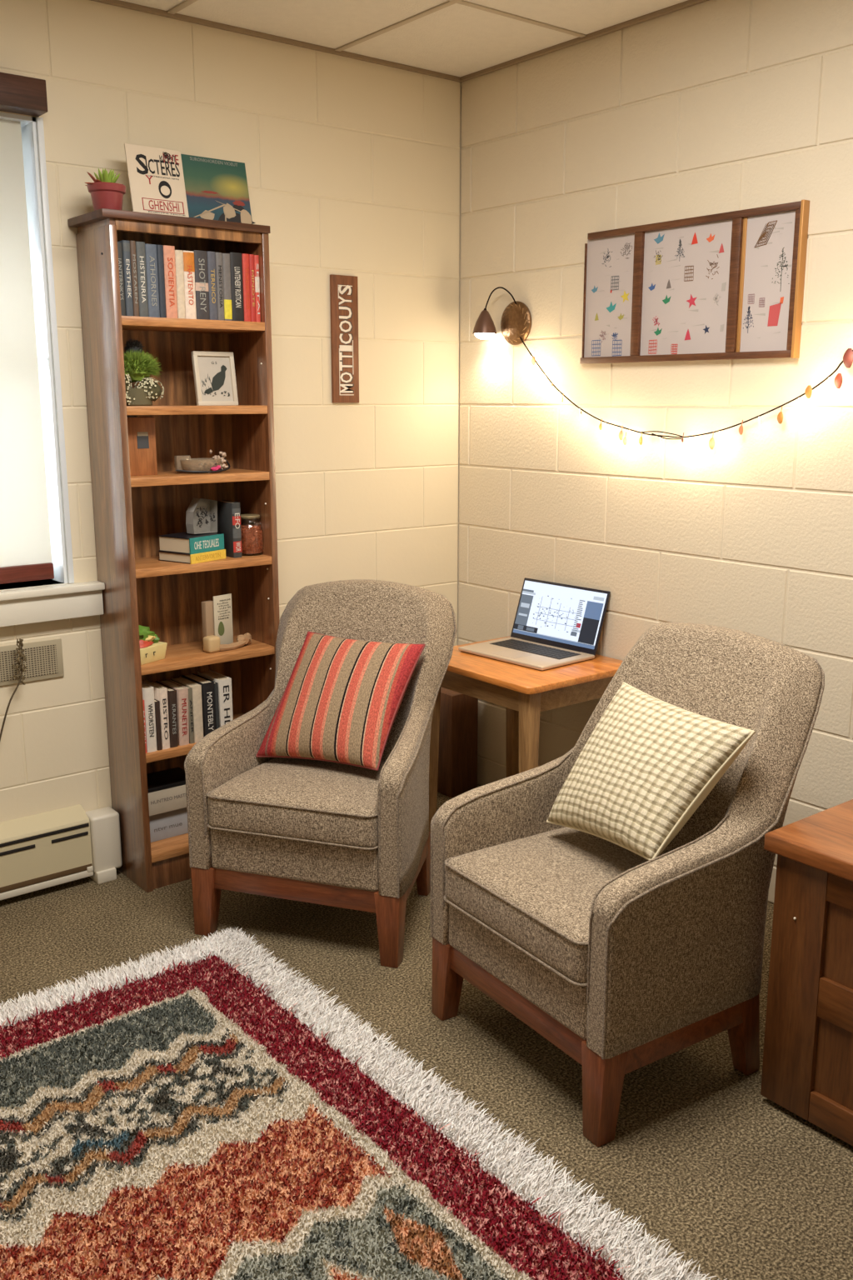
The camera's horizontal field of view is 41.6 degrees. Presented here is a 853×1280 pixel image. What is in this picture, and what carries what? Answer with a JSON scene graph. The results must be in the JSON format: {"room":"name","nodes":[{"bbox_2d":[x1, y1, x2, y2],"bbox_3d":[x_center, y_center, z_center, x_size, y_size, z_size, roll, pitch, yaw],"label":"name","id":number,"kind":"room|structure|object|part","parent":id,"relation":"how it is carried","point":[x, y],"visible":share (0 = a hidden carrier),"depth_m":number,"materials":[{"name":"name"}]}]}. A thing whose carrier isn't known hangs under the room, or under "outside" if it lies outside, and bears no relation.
{"room":"counseling office","nodes":[
{"label":"counseling office","id":0,"kind":"room"},
{"bbox_2d":[0,638,26,740],"bbox_3d":[-1.295,0.292,3.429,0.179,0.590,0.043,-9,15,-35],"label":"stem","id":1,"kind":"object","parent":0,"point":[20,646],"visible":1,"depth_m":3.42,"materials":[{"name":"plant"}]},
{"bbox_2d":[0,0,460,822],"bbox_3d":[-1.725,-0.457,3.087,4.600,2.700,0.160,-10,16,-37],"label":"wall","id":2,"kind":"structure","parent":0,"point":[352,166],"depth_m":3.84,"materials":[{"name":"beige brick"}]},
{"bbox_2d":[0,71,47,116],"bbox_3d":[-1.578,-1.465,2.833,1.228,0.085,0.075,-10,16,-37],"label":"window valance","id":3,"kind":"object","parent":2,"relation":"attached to","point":[19,94],"visible":1,"depth_m":3.14,"materials":[{"name":"brown wood"}]},
{"bbox_2d":[0,638,64,685],"bbox_3d":[-1.316,0.083,3.425,0.420,0.122,0.011,-10,16,-37],"label":"air vent","id":4,"kind":"object","parent":2,"relation":"in","point":[44,660],"visible":0.82,"depth_m":3.49,"materials":[{"name":"beige"}]},
{"bbox_2d":[0,111,74,583],"bbox_3d":[-1.612,-0.782,3.100,1.152,1.360,0.172,-10,16,-37],"label":"window","id":5,"kind":"structure","parent":2,"relation":"in","point":[32,127],"depth_m":3.38,"materials":[{"name":"white paint"}]},
{"bbox_2d":[0,119,54,584],"bbox_3d":[-1.598,-0.782,3.079,1.055,1.340,0.067,-10,16,-37],"label":"roller shade","id":6,"kind":"object","parent":5,"relation":"attached to","point":[25,542],"visible":1,"depth_m":3.37,"materials":[{"name":"fabric"}]},
{"bbox_2d":[0,579,104,627],"bbox_3d":[-1.607,-0.057,3.216,1.355,0.105,0.202,-10,16,-37],"label":"windowsill","id":7,"kind":"structure","parent":2,"relation":"attached to","point":[29,604],"depth_m":3.46,"materials":[{"name":"beige paint"}]},
{"bbox_2d":[90,0,464,82],"bbox_3d":[-1.669,-1.755,2.732,4.600,0.012,0.020,-10,16,-37],"label":"trim","id":8,"kind":"structure","parent":2,"relation":"attached to","point":[114,2],"depth_m":3.63,"materials":[{"name":"brown"}]},
{"bbox_2d":[330,274,359,402],"bbox_3d":[-0.291,-1.070,4.003,0.112,0.439,0.014,-10,16,-37],"label":"wall sign","id":9,"kind":"object","parent":2,"relation":"attached to","point":[343,289],"visible":1,"depth_m":4.00,"materials":[{"name":"brown wood"}]},
{"bbox_2d":[120,0,688,77],"bbox_3d":[-0.122,-1.383,0.817,4.920,0.085,5.320,-10,16,-37],"label":"ceiling","id":10,"kind":"structure","parent":0,"point":[460,38],"depth_m":3.51,"materials":[{"name":"tile"}]},
{"bbox_2d":[0,784,852,1279],"bbox_3d":[-0.122,1.331,1.407,4.920,0.080,5.320,-10,16,-37],"label":"floor","id":11,"kind":"structure","parent":0,"point":[736,1181],"depth_m":2.62,"materials":[{"name":"carpet"}]},
{"bbox_2d":[0,804,122,899],"bbox_3d":[-2.085,0.834,2.911,2.700,0.252,0.092,-10,16,-37],"label":"baseboard heater","id":12,"kind":"object","parent":11,"relation":"on","point":[44,850],"visible":1,"depth_m":3.59,"materials":[{"name":"beige metal"}]},
{"bbox_2d":[67,208,279,892],"bbox_3d":[-0.776,-0.254,3.627,0.544,2.074,0.256,-10,16,-37],"label":"bookshelf","id":13,"kind":"object","parent":11,"relation":"on","point":[131,512],"visible":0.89,"depth_m":3.60,"materials":[{"name":"brown wood"}]},
{"bbox_2d":[85,168,125,210],"bbox_3d":[-0.929,-1.300,3.251,0.115,0.130,0.110,-3,13,-12],"label":"potted succulent","id":14,"kind":"object","parent":13,"relation":"on","point":[105,193],"visible":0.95,"depth_m":3.22,"materials":[{"name":"ceramic"}]},
{"bbox_2d":[86,181,125,210],"bbox_3d":[-0.926,-1.276,3.257,0.110,0.081,0.110,-10,16,-37],"label":"pot","id":15,"kind":"object","parent":14,"relation":"attached to","point":[109,195],"depth_m":3.22,"materials":[{"name":"ceramic"}]},
{"bbox_3d":[-0.966,-0.212,3.488,0.022,2.052,0.248,-10,16,-37],"label":"panel","id":16,"kind":"part","parent":13,"relation":"part of","materials":[{"name":"brown wood"}]},
{"bbox_2d":[117,241,125,315],"bbox_3d":[-0.931,-1.054,3.298,0.023,0.205,0.155,-10,16,-37],"label":"book","id":17,"kind":"object","parent":13,"relation":"on","point":[119,244],"visible":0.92,"depth_m":3.24,"materials":[{"name":"paper"}]},
{"bbox_2d":[119,240,133,315],"bbox_3d":[-0.911,-1.060,3.313,0.022,0.211,0.155,-10,16,-37],"label":"book","id":18,"kind":"object","parent":13,"relation":"on","point":[125,244],"visible":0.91,"depth_m":3.25,"materials":[{"name":"paper"}]},
{"bbox_2d":[130,240,139,316],"bbox_3d":[-0.895,-1.063,3.325,0.017,0.212,0.155,-10,16,-37],"label":"book","id":19,"kind":"object","parent":13,"relation":"on","point":[132,243],"visible":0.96,"depth_m":3.27,"materials":[{"name":"paper"}]},
{"bbox_2d":[126,415,157,475],"bbox_3d":[-0.902,-0.598,3.447,0.128,0.184,0.065,-10,16,-37],"label":"wooden box","id":20,"kind":"object","parent":13,"relation":"on","point":[142,436],"visible":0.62,"depth_m":3.44,"materials":[{"name":"brown wood"}]},
{"bbox_3d":[-0.926,-0.680,3.413,0.070,0.006,0.056,-10,16,-37],"label":"lid","id":21,"kind":"part","parent":20,"relation":"part of","materials":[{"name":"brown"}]},
{"bbox_2d":[135,241,148,316],"bbox_3d":[-0.877,-1.066,3.339,0.028,0.211,0.155,-10,16,-37],"label":"book","id":22,"kind":"object","parent":13,"relation":"on","point":[140,246],"visible":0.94,"depth_m":3.28,"materials":[{"name":"paper"}]},
{"bbox_2d":[123,339,164,405],"bbox_3d":[-0.881,-0.811,3.391,0.183,0.202,0.149,-10,16,-37],"label":"potted plant","id":23,"kind":"object","parent":13,"relation":"on","point":[138,367],"visible":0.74,"depth_m":3.37,"materials":[{"name":"green"}]},
{"bbox_2d":[126,388,152,405],"bbox_3d":[-0.889,-0.737,3.405,0.116,0.052,0.116,-10,16,-37],"label":"plant pot","id":24,"kind":"object","parent":23,"relation":"attached to","point":[135,397],"depth_m":3.36,"materials":[{"name":"ceramic"}]},
{"bbox_2d":[142,699,147,753],"bbox_3d":[-0.934,0.261,3.581,0.014,0.172,0.155,-10,16,-37],"label":"book","id":25,"kind":"object","parent":13,"relation":"on","point":[142,699],"visible":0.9,"depth_m":3.53,"materials":[{"name":"beige paper"}]},
{"bbox_2d":[141,681,157,752],"bbox_3d":[-0.915,0.240,3.592,0.033,0.208,0.155,-10,16,-37],"label":"book","id":26,"kind":"object","parent":13,"relation":"on","point":[147,690],"visible":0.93,"depth_m":3.53,"materials":[{"name":"beige paper"}]},
{"bbox_2d":[145,244,159,317],"bbox_3d":[-0.852,-1.068,3.360,0.035,0.207,0.155,-10,16,-37],"label":"book","id":27,"kind":"object","parent":13,"relation":"on","point":[150,249],"visible":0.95,"depth_m":3.30,"materials":[{"name":"paper"}]},
{"bbox_2d":[138,625,167,664],"bbox_3d":[-0.888,0.007,3.535,0.080,0.119,0.120,7,14,31],"label":"crate","id":28,"kind":"object","parent":13,"relation":"on","point":[152,650],"visible":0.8,"depth_m":3.51,"materials":[{"name":"yellow"}]},
{"bbox_2d":[141,679,169,749],"bbox_3d":[-0.877,0.239,3.623,0.026,0.197,0.155,-10,16,-37],"label":"book","id":29,"kind":"object","parent":13,"relation":"on","point":[160,692],"visible":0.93,"depth_m":3.57,"materials":[{"name":"beige paper"}]},
{"bbox_2d":[124,143,189,217],"bbox_3d":[-0.806,-1.364,3.359,0.180,0.212,0.046,-10,16,-37],"label":"magazine","id":30,"kind":"object","parent":13,"relation":"on","point":[156,178],"visible":0.98,"depth_m":3.35,"materials":[{"name":"paper"}]},
{"bbox_2d":[154,699,161,750],"bbox_3d":[-0.895,0.260,3.614,0.015,0.160,0.154,-10,16,-37],"label":"book","id":31,"kind":"object","parent":13,"relation":"on","point":[157,717],"visible":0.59,"depth_m":3.56,"materials":[{"name":"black paper"}]},
{"bbox_2d":[156,245,166,317],"bbox_3d":[-0.830,-1.072,3.377,0.020,0.207,0.154,-10,16,-37],"label":"book","id":32,"kind":"object","parent":13,"relation":"on","point":[159,247],"visible":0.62,"depth_m":3.32,"materials":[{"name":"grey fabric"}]},
{"bbox_2d":[155,680,178,747],"bbox_3d":[-0.854,0.240,3.642,0.026,0.186,0.155,-7,14,-38],"label":"book","id":33,"kind":"object","parent":13,"relation":"on","point":[172,693],"visible":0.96,"depth_m":3.58,"materials":[{"name":"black paper"}]},
{"bbox_2d":[146,767,188,842],"bbox_3d":[-0.886,0.556,3.759,0.207,0.192,0.151,-10,16,-37],"label":"books","id":34,"kind":"object","parent":13,"relation":"on","point":[166,788],"visible":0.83,"depth_m":3.71,"materials":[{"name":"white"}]},
{"bbox_3d":[-0.885,0.468,3.744,0.200,0.014,0.146,-10,16,-37],"label":"lid","id":35,"kind":"part","parent":34,"relation":"part of","materials":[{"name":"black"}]},
{"bbox_3d":[-0.768,0.652,3.830,0.476,0.026,0.237,-10,16,-37],"label":"shelf","id":36,"kind":"part","parent":13,"relation":"part of","materials":[{"name":"brown wood"}]},
{"bbox_2d":[163,245,177,318],"bbox_3d":[-0.806,-1.076,3.394,0.036,0.207,0.155,-10,16,-37],"label":"book","id":37,"kind":"object","parent":13,"relation":"on","point":[168,251],"visible":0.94,"depth_m":3.33,"materials":[{"name":"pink paper"}]},
{"bbox_2d":[158,679,189,745],"bbox_3d":[-0.826,0.236,3.664,0.034,0.186,0.155,-7,14,-38],"label":"book","id":38,"kind":"object","parent":13,"relation":"on","point":[182,692],"visible":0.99,"depth_m":3.61,"materials":[{"name":"beige paper"}]},
{"bbox_3d":[-0.844,-0.275,3.728,0.476,2.032,0.010,-10,16,-37],"label":"panel","id":39,"kind":"part","parent":13,"relation":"part of","materials":[{"name":"brown wood"}]},
{"bbox_2d":[175,250,185,318],"bbox_3d":[-0.782,-1.075,3.415,0.025,0.197,0.154,-10,16,-37],"label":"book","id":40,"kind":"object","parent":13,"relation":"on","point":[178,253],"visible":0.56,"depth_m":3.36,"materials":[{"name":"beige paper"}]},
{"bbox_2d":[167,679,194,744],"bbox_3d":[-0.806,0.233,3.680,0.016,0.184,0.155,-10,16,-37],"label":"book","id":41,"kind":"object","parent":13,"relation":"on","point":[190,689],"visible":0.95,"depth_m":3.62,"materials":[{"name":"beige paper"}]},
{"bbox_2d":[171,676,203,742],"bbox_3d":[-0.786,0.228,3.695,0.032,0.188,0.154,-10,16,-37],"label":"book","id":42,"kind":"object","parent":13,"relation":"on","point":[197,688],"visible":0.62,"depth_m":3.64,"materials":[{"name":"beige paper"}]},
{"bbox_3d":[-0.703,-1.215,3.341,0.476,0.030,0.018,-10,16,-37],"label":"rail","id":43,"kind":"part","parent":13,"relation":"part of","materials":[{"name":"brown wood"}]},
{"bbox_2d":[182,250,196,319],"bbox_3d":[-0.758,-1.079,3.433,0.035,0.197,0.155,-10,16,-37],"label":"book","id":44,"kind":"object","parent":13,"relation":"on","point":[188,256],"visible":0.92,"depth_m":3.38,"materials":[{"name":"beige paper"}]},
{"bbox_2d":[158,549,225,564],"bbox_3d":[-0.754,-0.274,3.612,0.149,0.030,0.156,8,15,33],"label":"book","id":45,"kind":"object","parent":13,"relation":"on","point":[218,554],"visible":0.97,"depth_m":3.56,"materials":[{"name":"yellow paper"}]},
{"bbox_2d":[158,531,224,554],"bbox_3d":[-0.755,-0.314,3.605,0.144,0.050,0.151,8,15,33],"label":"book","id":46,"kind":"object","parent":45,"relation":"on","point":[184,542],"visible":1,"depth_m":3.56,"materials":[{"name":"teal paper"}]},
{"bbox_2d":[185,497,217,534],"bbox_3d":[-0.724,-0.401,3.617,0.036,0.114,0.104,9,15,37],"label":"stone","id":47,"kind":"object","parent":46,"relation":"on","point":[201,514],"visible":1,"depth_m":3.63,"materials":[{"name":"grey"}]},
{"bbox_2d":[196,506,215,527],"bbox_3d":[-0.709,-0.396,3.608,0.001,0.067,0.080,9,13,37],"label":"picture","id":48,"kind":"object","parent":47,"relation":"attached to","point":[201,509],"depth_m":3.60},
{"bbox_3d":[-0.768,-0.974,3.477,0.476,0.026,0.237,-10,16,-37],"label":"shelf","id":49,"kind":"part","parent":13,"relation":"part of","materials":[{"name":"brown wood"}]},
{"bbox_3d":[-0.768,0.323,3.759,0.476,0.026,0.237,-10,16,-37],"label":"shelf","id":50,"kind":"part","parent":13,"relation":"part of","materials":[{"name":"brown wood"}]},
{"bbox_3d":[-0.768,-0.724,3.531,0.476,0.026,0.237,-10,16,-37],"label":"shelf","id":51,"kind":"part","parent":13,"relation":"part of","materials":[{"name":"brown wood"}]},
{"bbox_2d":[181,673,215,737],"bbox_3d":[-0.753,0.220,3.720,0.040,0.192,0.155,-10,16,-37],"label":"book","id":52,"kind":"object","parent":13,"relation":"on","point":[207,686],"visible":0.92,"depth_m":3.66,"materials":[{"name":"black paper"}]},
{"bbox_3d":[-0.768,-0.519,3.576,0.476,0.026,0.237,-10,16,-37],"label":"shelf","id":53,"kind":"part","parent":13,"relation":"part of","materials":[{"name":"brown wood"}]},
{"bbox_2d":[191,250,209,319],"bbox_3d":[-0.726,-1.086,3.457,0.043,0.201,0.155,-10,16,-37],"label":"book","id":54,"kind":"object","parent":13,"relation":"on","point":[200,257],"visible":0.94,"depth_m":3.40,"materials":[{"name":"grey paper"}]},
{"bbox_2d":[174,449,230,473],"bbox_3d":[-0.717,-0.566,3.567,0.191,0.075,0.112,-10,16,-37],"label":"dish","id":55,"kind":"object","parent":13,"relation":"on","point":[185,463],"visible":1,"depth_m":3.54,"materials":[{"name":"beige ceramic"}]},
{"bbox_3d":[-0.717,-0.555,3.577,0.147,0.044,0.101,-10,16,-37],"label":"dish","id":56,"kind":"part","parent":55,"relation":"part of","materials":[{"name":"ceramic"}]},
{"bbox_3d":[-0.768,-0.250,3.634,0.476,0.026,0.237,-10,16,-37],"label":"shelf","id":57,"kind":"part","parent":13,"relation":"part of","materials":[{"name":"brown wood"}]},
{"bbox_3d":[-0.768,0.046,3.699,0.476,0.026,0.237,-10,16,-37],"label":"shelf","id":58,"kind":"part","parent":13,"relation":"part of","materials":[{"name":"brown wood"}]},
{"bbox_2d":[196,674,219,729],"bbox_3d":[-0.732,0.220,3.738,0.012,0.186,0.154,-10,16,-37],"label":"book","id":59,"kind":"object","parent":13,"relation":"on","point":[216,684],"visible":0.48,"depth_m":3.68,"materials":[{"name":"grey paper"}]},
{"bbox_2d":[206,251,217,319],"bbox_3d":[-0.698,-1.091,3.479,0.027,0.201,0.155,-10,16,-37],"label":"book","id":60,"kind":"object","parent":13,"relation":"on","point":[211,255],"visible":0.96,"depth_m":3.42,"materials":[{"name":"paper"}]},
{"bbox_2d":[190,350,238,405],"bbox_3d":[-0.671,-0.829,3.564,0.146,0.168,0.034,-11,16,-40],"label":"picture frame","id":61,"kind":"object","parent":13,"relation":"on","point":[214,375],"visible":1,"depth_m":3.56,"materials":[{"name":"beige wood"}]},
{"bbox_2d":[197,355,233,400],"bbox_3d":[-0.673,-0.829,3.566,0.126,0.148,0.005,-11,9,-40],"label":"picture","id":62,"kind":"object","parent":61,"relation":"attached to","point":[215,373],"depth_m":3.56,"materials":[{"name":"paper"}]},
{"bbox_2d":[197,670,233,726],"bbox_3d":[-0.706,0.211,3.756,0.046,0.194,0.155,-10,16,-37],"label":"book","id":63,"kind":"object","parent":13,"relation":"on","point":[225,695],"visible":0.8,"depth_m":3.70,"materials":[{"name":"beige paper"}]},
{"bbox_2d":[201,593,233,644],"bbox_3d":[-0.688,-0.065,3.693,0.029,0.168,0.106,10,16,39],"label":"book","id":64,"kind":"object","parent":13,"relation":"on","point":[217,614],"visible":0.98,"depth_m":3.68,"materials":[{"name":"paper"}]},
{"bbox_2d":[180,154,255,224],"bbox_3d":[-0.648,-1.391,3.492,0.241,0.206,0.045,-10,16,-37],"label":"magazine","id":65,"kind":"object","parent":13,"relation":"on","point":[217,189],"visible":0.96,"depth_m":3.49,"materials":[{"name":"teal paper"}]},
{"bbox_2d":[215,252,224,319],"bbox_3d":[-0.678,-1.094,3.495,0.022,0.200,0.155,-10,16,-37],"label":"book","id":66,"kind":"object","parent":13,"relation":"on","point":[219,277],"visible":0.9,"depth_m":3.44,"materials":[{"name":"grey paper"}]},
{"bbox_2d":[221,253,232,320],"bbox_3d":[-0.659,-1.097,3.510,0.026,0.199,0.154,-10,16,-37],"label":"book","id":67,"kind":"object","parent":13,"relation":"on","point":[226,257],"visible":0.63,"depth_m":3.45,"materials":[{"name":"grey paper"}]},
{"bbox_2d":[203,632,251,653],"bbox_3d":[-0.649,0.004,3.713,0.054,0.054,0.192,11,16,40],"label":"stand","id":68,"kind":"object","parent":13,"relation":"on","point":[211,643],"visible":1,"depth_m":3.67,"materials":[{"name":"brown wood"}]},
{"bbox_2d":[215,500,241,558],"bbox_3d":[-0.650,-0.365,3.682,0.030,0.178,0.126,-10,16,-37],"label":"book","id":69,"kind":"object","parent":13,"relation":"on","point":[228,512],"visible":0.95,"depth_m":3.65,"materials":[{"name":"grey paper"}]},
{"bbox_2d":[227,252,244,321],"bbox_3d":[-0.631,-1.104,3.530,0.041,0.204,0.155,-10,16,-37],"label":"book","id":70,"kind":"object","parent":13,"relation":"on","point":[236,258],"visible":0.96,"depth_m":3.47,"materials":[{"name":"black paper"}]},
{"bbox_2d":[241,253,250,321],"bbox_3d":[-0.606,-1.107,3.551,0.023,0.203,0.155,-10,16,-37],"label":"book","id":71,"kind":"object","parent":13,"relation":"on","point":[246,279],"visible":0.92,"depth_m":3.49,"materials":[{"name":"red paper"}]},
{"bbox_2d":[240,514,264,555],"bbox_3d":[-0.586,-0.349,3.715,0.094,0.132,0.094,-10,16,-37],"label":"glass jar","id":72,"kind":"object","parent":13,"relation":"on","point":[252,542],"visible":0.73,"depth_m":3.68,"materials":[{"name":"red"}]},
{"bbox_3d":[-0.586,-0.408,3.702,0.072,0.010,0.072,-10,16,-37],"label":"lid","id":73,"kind":"part","parent":72,"relation":"part of","materials":[{"name":"brown"}]},
{"bbox_2d":[249,254,255,321],"bbox_3d":[-0.589,-1.110,3.563,0.017,0.203,0.155,-10,16,-37],"label":"book","id":74,"kind":"object","parent":13,"relation":"on","point":[252,276],"visible":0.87,"depth_m":3.50,"materials":[{"name":"paper"}]},
{"bbox_3d":[-0.575,-0.278,3.790,0.022,2.052,0.248,-10,16,-37],"label":"panel","id":75,"kind":"part","parent":13,"relation":"part of","materials":[{"name":"brown wood"}]},
{"bbox_2d":[254,255,260,321],"bbox_3d":[-0.575,-1.112,3.574,0.016,0.202,0.155,-10,16,-37],"label":"book","id":76,"kind":"object","parent":13,"relation":"on","point":[256,257],"visible":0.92,"depth_m":3.51,"materials":[{"name":"red paper"}]},
{"bbox_2d":[184,579,456,968],"bbox_3d":[-0.280,0.349,3.429,0.669,0.980,0.691,4,13,18],"label":"armchair","id":77,"kind":"object","parent":11,"relation":"on","point":[317,832],"visible":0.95,"depth_m":3.24,"materials":[{"name":"brown fabric"}]},
{"bbox_3d":[-0.646,0.763,3.329,0.076,0.214,0.074,4,13,18],"label":"leg","id":78,"kind":"part","parent":77,"relation":"part of","materials":[{"name":"brown wood"}]},
{"bbox_3d":[-0.548,0.331,3.460,0.100,0.578,0.551,5,13,22],"label":"arm","id":79,"kind":"part","parent":77,"relation":"part of"},
{"bbox_2d":[207,757,385,847],"bbox_3d":[-0.318,0.460,3.337,0.524,0.130,0.448,4,13,18],"label":"seat cushion","id":80,"kind":"object","parent":77,"relation":"on","point":[297,802],"depth_m":3.18,"materials":[{"name":"grey fabric"}]},
{"bbox_2d":[256,630,425,770],"bbox_3d":[-0.264,0.186,3.417,0.454,0.355,0.270,7,14,28],"label":"throw pillow","id":81,"kind":"object","parent":77,"relation":"on","point":[341,700],"visible":1,"depth_m":3.35,"materials":[{"name":"fabric"}]},
{"bbox_3d":[-0.217,0.206,3.587,0.601,0.768,0.293,4,13,18],"label":"backrest","id":82,"kind":"part","parent":77,"relation":"part of","materials":[{"name":"fabric"}]},
{"bbox_3d":[-0.101,0.802,3.149,0.076,0.214,0.074,4,13,18],"label":"leg","id":83,"kind":"part","parent":77,"relation":"part of","materials":[{"name":"brown wood"}]},
{"bbox_3d":[-0.045,0.367,3.294,0.100,0.578,0.551,3,13,14],"label":"arm","id":84,"kind":"part","parent":77,"relation":"part of"},
{"bbox_3d":[-0.014,0.712,3.562,0.054,0.214,0.092,4,13,18],"label":"leg","id":85,"kind":"part","parent":77,"relation":"part of","materials":[{"name":"brown wood"}]},
{"bbox_2d":[0,927,727,1279],"bbox_3d":[-0.484,1.166,1.885,1.782,0.030,2.481,-10,16,-37],"label":"area rug","id":86,"kind":"object","parent":11,"relation":"on","point":[192,1113],"visible":1,"depth_m":2.35,"materials":[{"name":"multicoloured carpet"}]},
{"bbox_2d":[437,686,478,798],"bbox_3d":[0.109,0.402,4.502,0.135,0.420,0.140,-10,16,-37],"label":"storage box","id":87,"kind":"object","parent":11,"relation":"on","point":[457,754],"visible":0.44,"depth_m":4.44,"materials":[{"name":"brown wood"}]},
{"bbox_2d":[429,635,623,833],"bbox_3d":[0.331,0.393,3.958,0.515,0.670,0.615,-10,16,-37],"label":"side table","id":88,"kind":"object","parent":11,"relation":"on","point":[525,692],"visible":0.37,"depth_m":3.71,"materials":[{"name":"brown wood"}]},
{"bbox_3d":[0.018,0.389,4.030,0.052,0.647,0.052,-10,16,-37],"label":"leg","id":89,"kind":"part","parent":88,"relation":"part of","materials":[{"name":"brown wood"}]},
{"bbox_3d":[0.333,0.336,4.274,0.052,0.647,0.052,-10,16,-37],"label":"leg","id":90,"kind":"part","parent":88,"relation":"part of","materials":[{"name":"brown wood"}]},
{"bbox_3d":[0.330,0.472,3.647,0.052,0.647,0.052,-10,16,-37],"label":"leg","id":91,"kind":"part","parent":88,"relation":"part of","materials":[{"name":"brown wood"}]},
{"bbox_2d":[458,577,610,670],"bbox_3d":[0.374,-0.064,3.939,0.343,0.230,0.405,-11,16,-41],"label":"laptop","id":92,"kind":"object","parent":88,"relation":"on","point":[556,625],"visible":1,"depth_m":3.98,"materials":[{"name":"silver metal"}]},
{"bbox_3d":[0.474,-0.089,4.024,0.076,0.217,0.405,-11,16,-41],"label":"screen lid","id":93,"kind":"part","parent":92,"relation":"part of","materials":[{"name":"black"}]},
{"bbox_2d":[430,622,824,1147],"bbox_3d":[0.478,0.496,2.724,0.725,0.992,0.669,-8,15,-32],"label":"armchair","id":94,"kind":"object","parent":11,"relation":"on","point":[625,962],"visible":0.97,"depth_m":2.54,"materials":[{"name":"brown fabric"}]},
{"bbox_3d":[0.060,0.862,2.876,0.074,0.214,0.076,-8,15,-32],"label":"leg","id":95,"kind":"part","parent":94,"relation":"part of","materials":[{"name":"brown wood"}]},
{"bbox_3d":[0.274,0.439,2.930,0.579,0.593,0.079,-8,15,-32],"label":"arm","id":96,"kind":"part","parent":94,"relation":"part of"},
{"bbox_2d":[445,826,649,983],"bbox_3d":[0.363,0.605,2.671,0.448,0.130,0.524,-8,15,-32],"label":"seat cushion","id":97,"kind":"object","parent":94,"relation":"on","point":[533,889],"depth_m":2.62,"materials":[{"name":"grey fabric"}]},
{"bbox_3d":[0.377,0.964,2.405,0.074,0.214,0.076,-8,15,-32],"label":"leg","id":98,"kind":"part","parent":94,"relation":"part of","materials":[{"name":"brown wood"}]},
{"bbox_2d":[546,681,755,859],"bbox_3d":[0.512,0.330,2.656,0.251,0.344,0.496,-6,14,-26],"label":"throw pillow","id":99,"kind":"object","parent":94,"relation":"on","point":[649,762],"visible":1,"depth_m":2.56,"materials":[{"name":"fabric"}]},
{"bbox_3d":[0.593,0.542,2.455,0.579,0.593,0.079,-8,15,-32],"label":"arm","id":100,"kind":"part","parent":94,"relation":"part of"},
{"bbox_3d":[0.648,0.369,2.811,0.312,0.780,0.642,-8,15,-32],"label":"backrest","id":101,"kind":"part","parent":94,"relation":"part of","materials":[{"name":"fabric"}]},
{"bbox_3d":[0.738,0.915,2.631,0.092,0.214,0.062,-8,15,-32],"label":"leg","id":102,"kind":"part","parent":94,"relation":"part of","materials":[{"name":"brown wood"}]},
{"bbox_2d":[760,799,852,1145],"bbox_3d":[1.392,0.757,2.341,0.882,0.645,1.040,-10,16,-37],"label":"base cabinet","id":103,"kind":"object","parent":11,"relation":"on","point":[807,1065],"visible":1,"depth_m":2.39,"materials":[{"name":"brown wood"}]},
{"bbox_3d":[0.935,1.037,2.317,0.018,0.072,0.318,-10,16,-37],"label":"rail","id":104,"kind":"part","parent":103,"relation":"part of","materials":[{"name":"brown wood"}]},
{"bbox_3d":[0.939,0.913,2.294,0.004,0.180,0.318,-10,16,-37],"label":"recessed panel","id":105,"kind":"part","parent":103,"relation":"part of","materials":[{"name":"brown wood"}]},
{"bbox_3d":[0.935,0.782,2.262,0.018,0.090,0.318,-10,16,-37],"label":"rail","id":106,"kind":"part","parent":103,"relation":"part of","materials":[{"name":"brown wood"}]},
{"bbox_3d":[0.939,0.652,2.237,0.004,0.175,0.318,-10,16,-37],"label":"recessed panel","id":107,"kind":"part","parent":103,"relation":"part of","materials":[{"name":"brown wood"}]},
{"bbox_3d":[0.935,0.532,2.208,0.018,0.071,0.318,-10,16,-37],"label":"rail","id":108,"kind":"part","parent":103,"relation":"part of","materials":[{"name":"brown wood"}]},
{"bbox_2d":[457,0,852,903],"bbox_3d":[1.693,-0.355,2.618,0.160,2.700,5.160,-10,16,-37],"label":"wall","id":109,"kind":"structure","parent":0,"point":[711,107],"depth_m":3.57,"materials":[{"name":"beige brick"}]},
{"bbox_2d":[472,286,531,344],"bbox_3d":[0.282,-1.177,4.084,0.240,0.204,0.090,6,14,25],"label":"wall lamp","id":110,"kind":"object","parent":109,"relation":"attached to","point":[516,322],"visible":1,"depth_m":4.06,"materials":[{"name":"gold metal"}]},
{"bbox_3d":[0.214,-1.167,4.120,0.090,0.084,0.090,-10,16,-37],"label":"lamp shade","id":111,"kind":"part","parent":110,"relation":"part of","materials":[{"name":"brown metal"}]},
{"bbox_3d":[0.214,-1.128,4.128,0.074,0.044,0.074,-10,16,-37],"label":"bulb","id":112,"kind":"part","parent":110,"relation":"part of","materials":[{"name":"white"}]},
{"bbox_2d":[460,0,709,81],"bbox_3d":[1.679,-1.641,2.209,0.020,0.012,4.980,-10,16,-37],"label":"trim","id":113,"kind":"structure","parent":109,"relation":"attached to","point":[688,3],"depth_m":3.63,"materials":[{"name":"brown"}]},
{"bbox_2d":[520,337,852,449],"bbox_3d":[0.764,-0.796,3.553,0.027,0.367,1.376,-10,16,-37],"label":"string lights","id":114,"kind":"object","parent":109,"relation":"attached to","point":[847,360],"visible":1,"depth_m":3.42,"materials":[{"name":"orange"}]},
{"bbox_2d":[580,199,809,364],"bbox_3d":[0.792,-1.079,3.468,0.029,0.424,0.838,-10,16,-37],"label":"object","id":115,"kind":"object","parent":109,"relation":"attached to","point":[730,285],"visible":1,"depth_m":3.42,"materials":[{"name":"white paper"}]}
]}

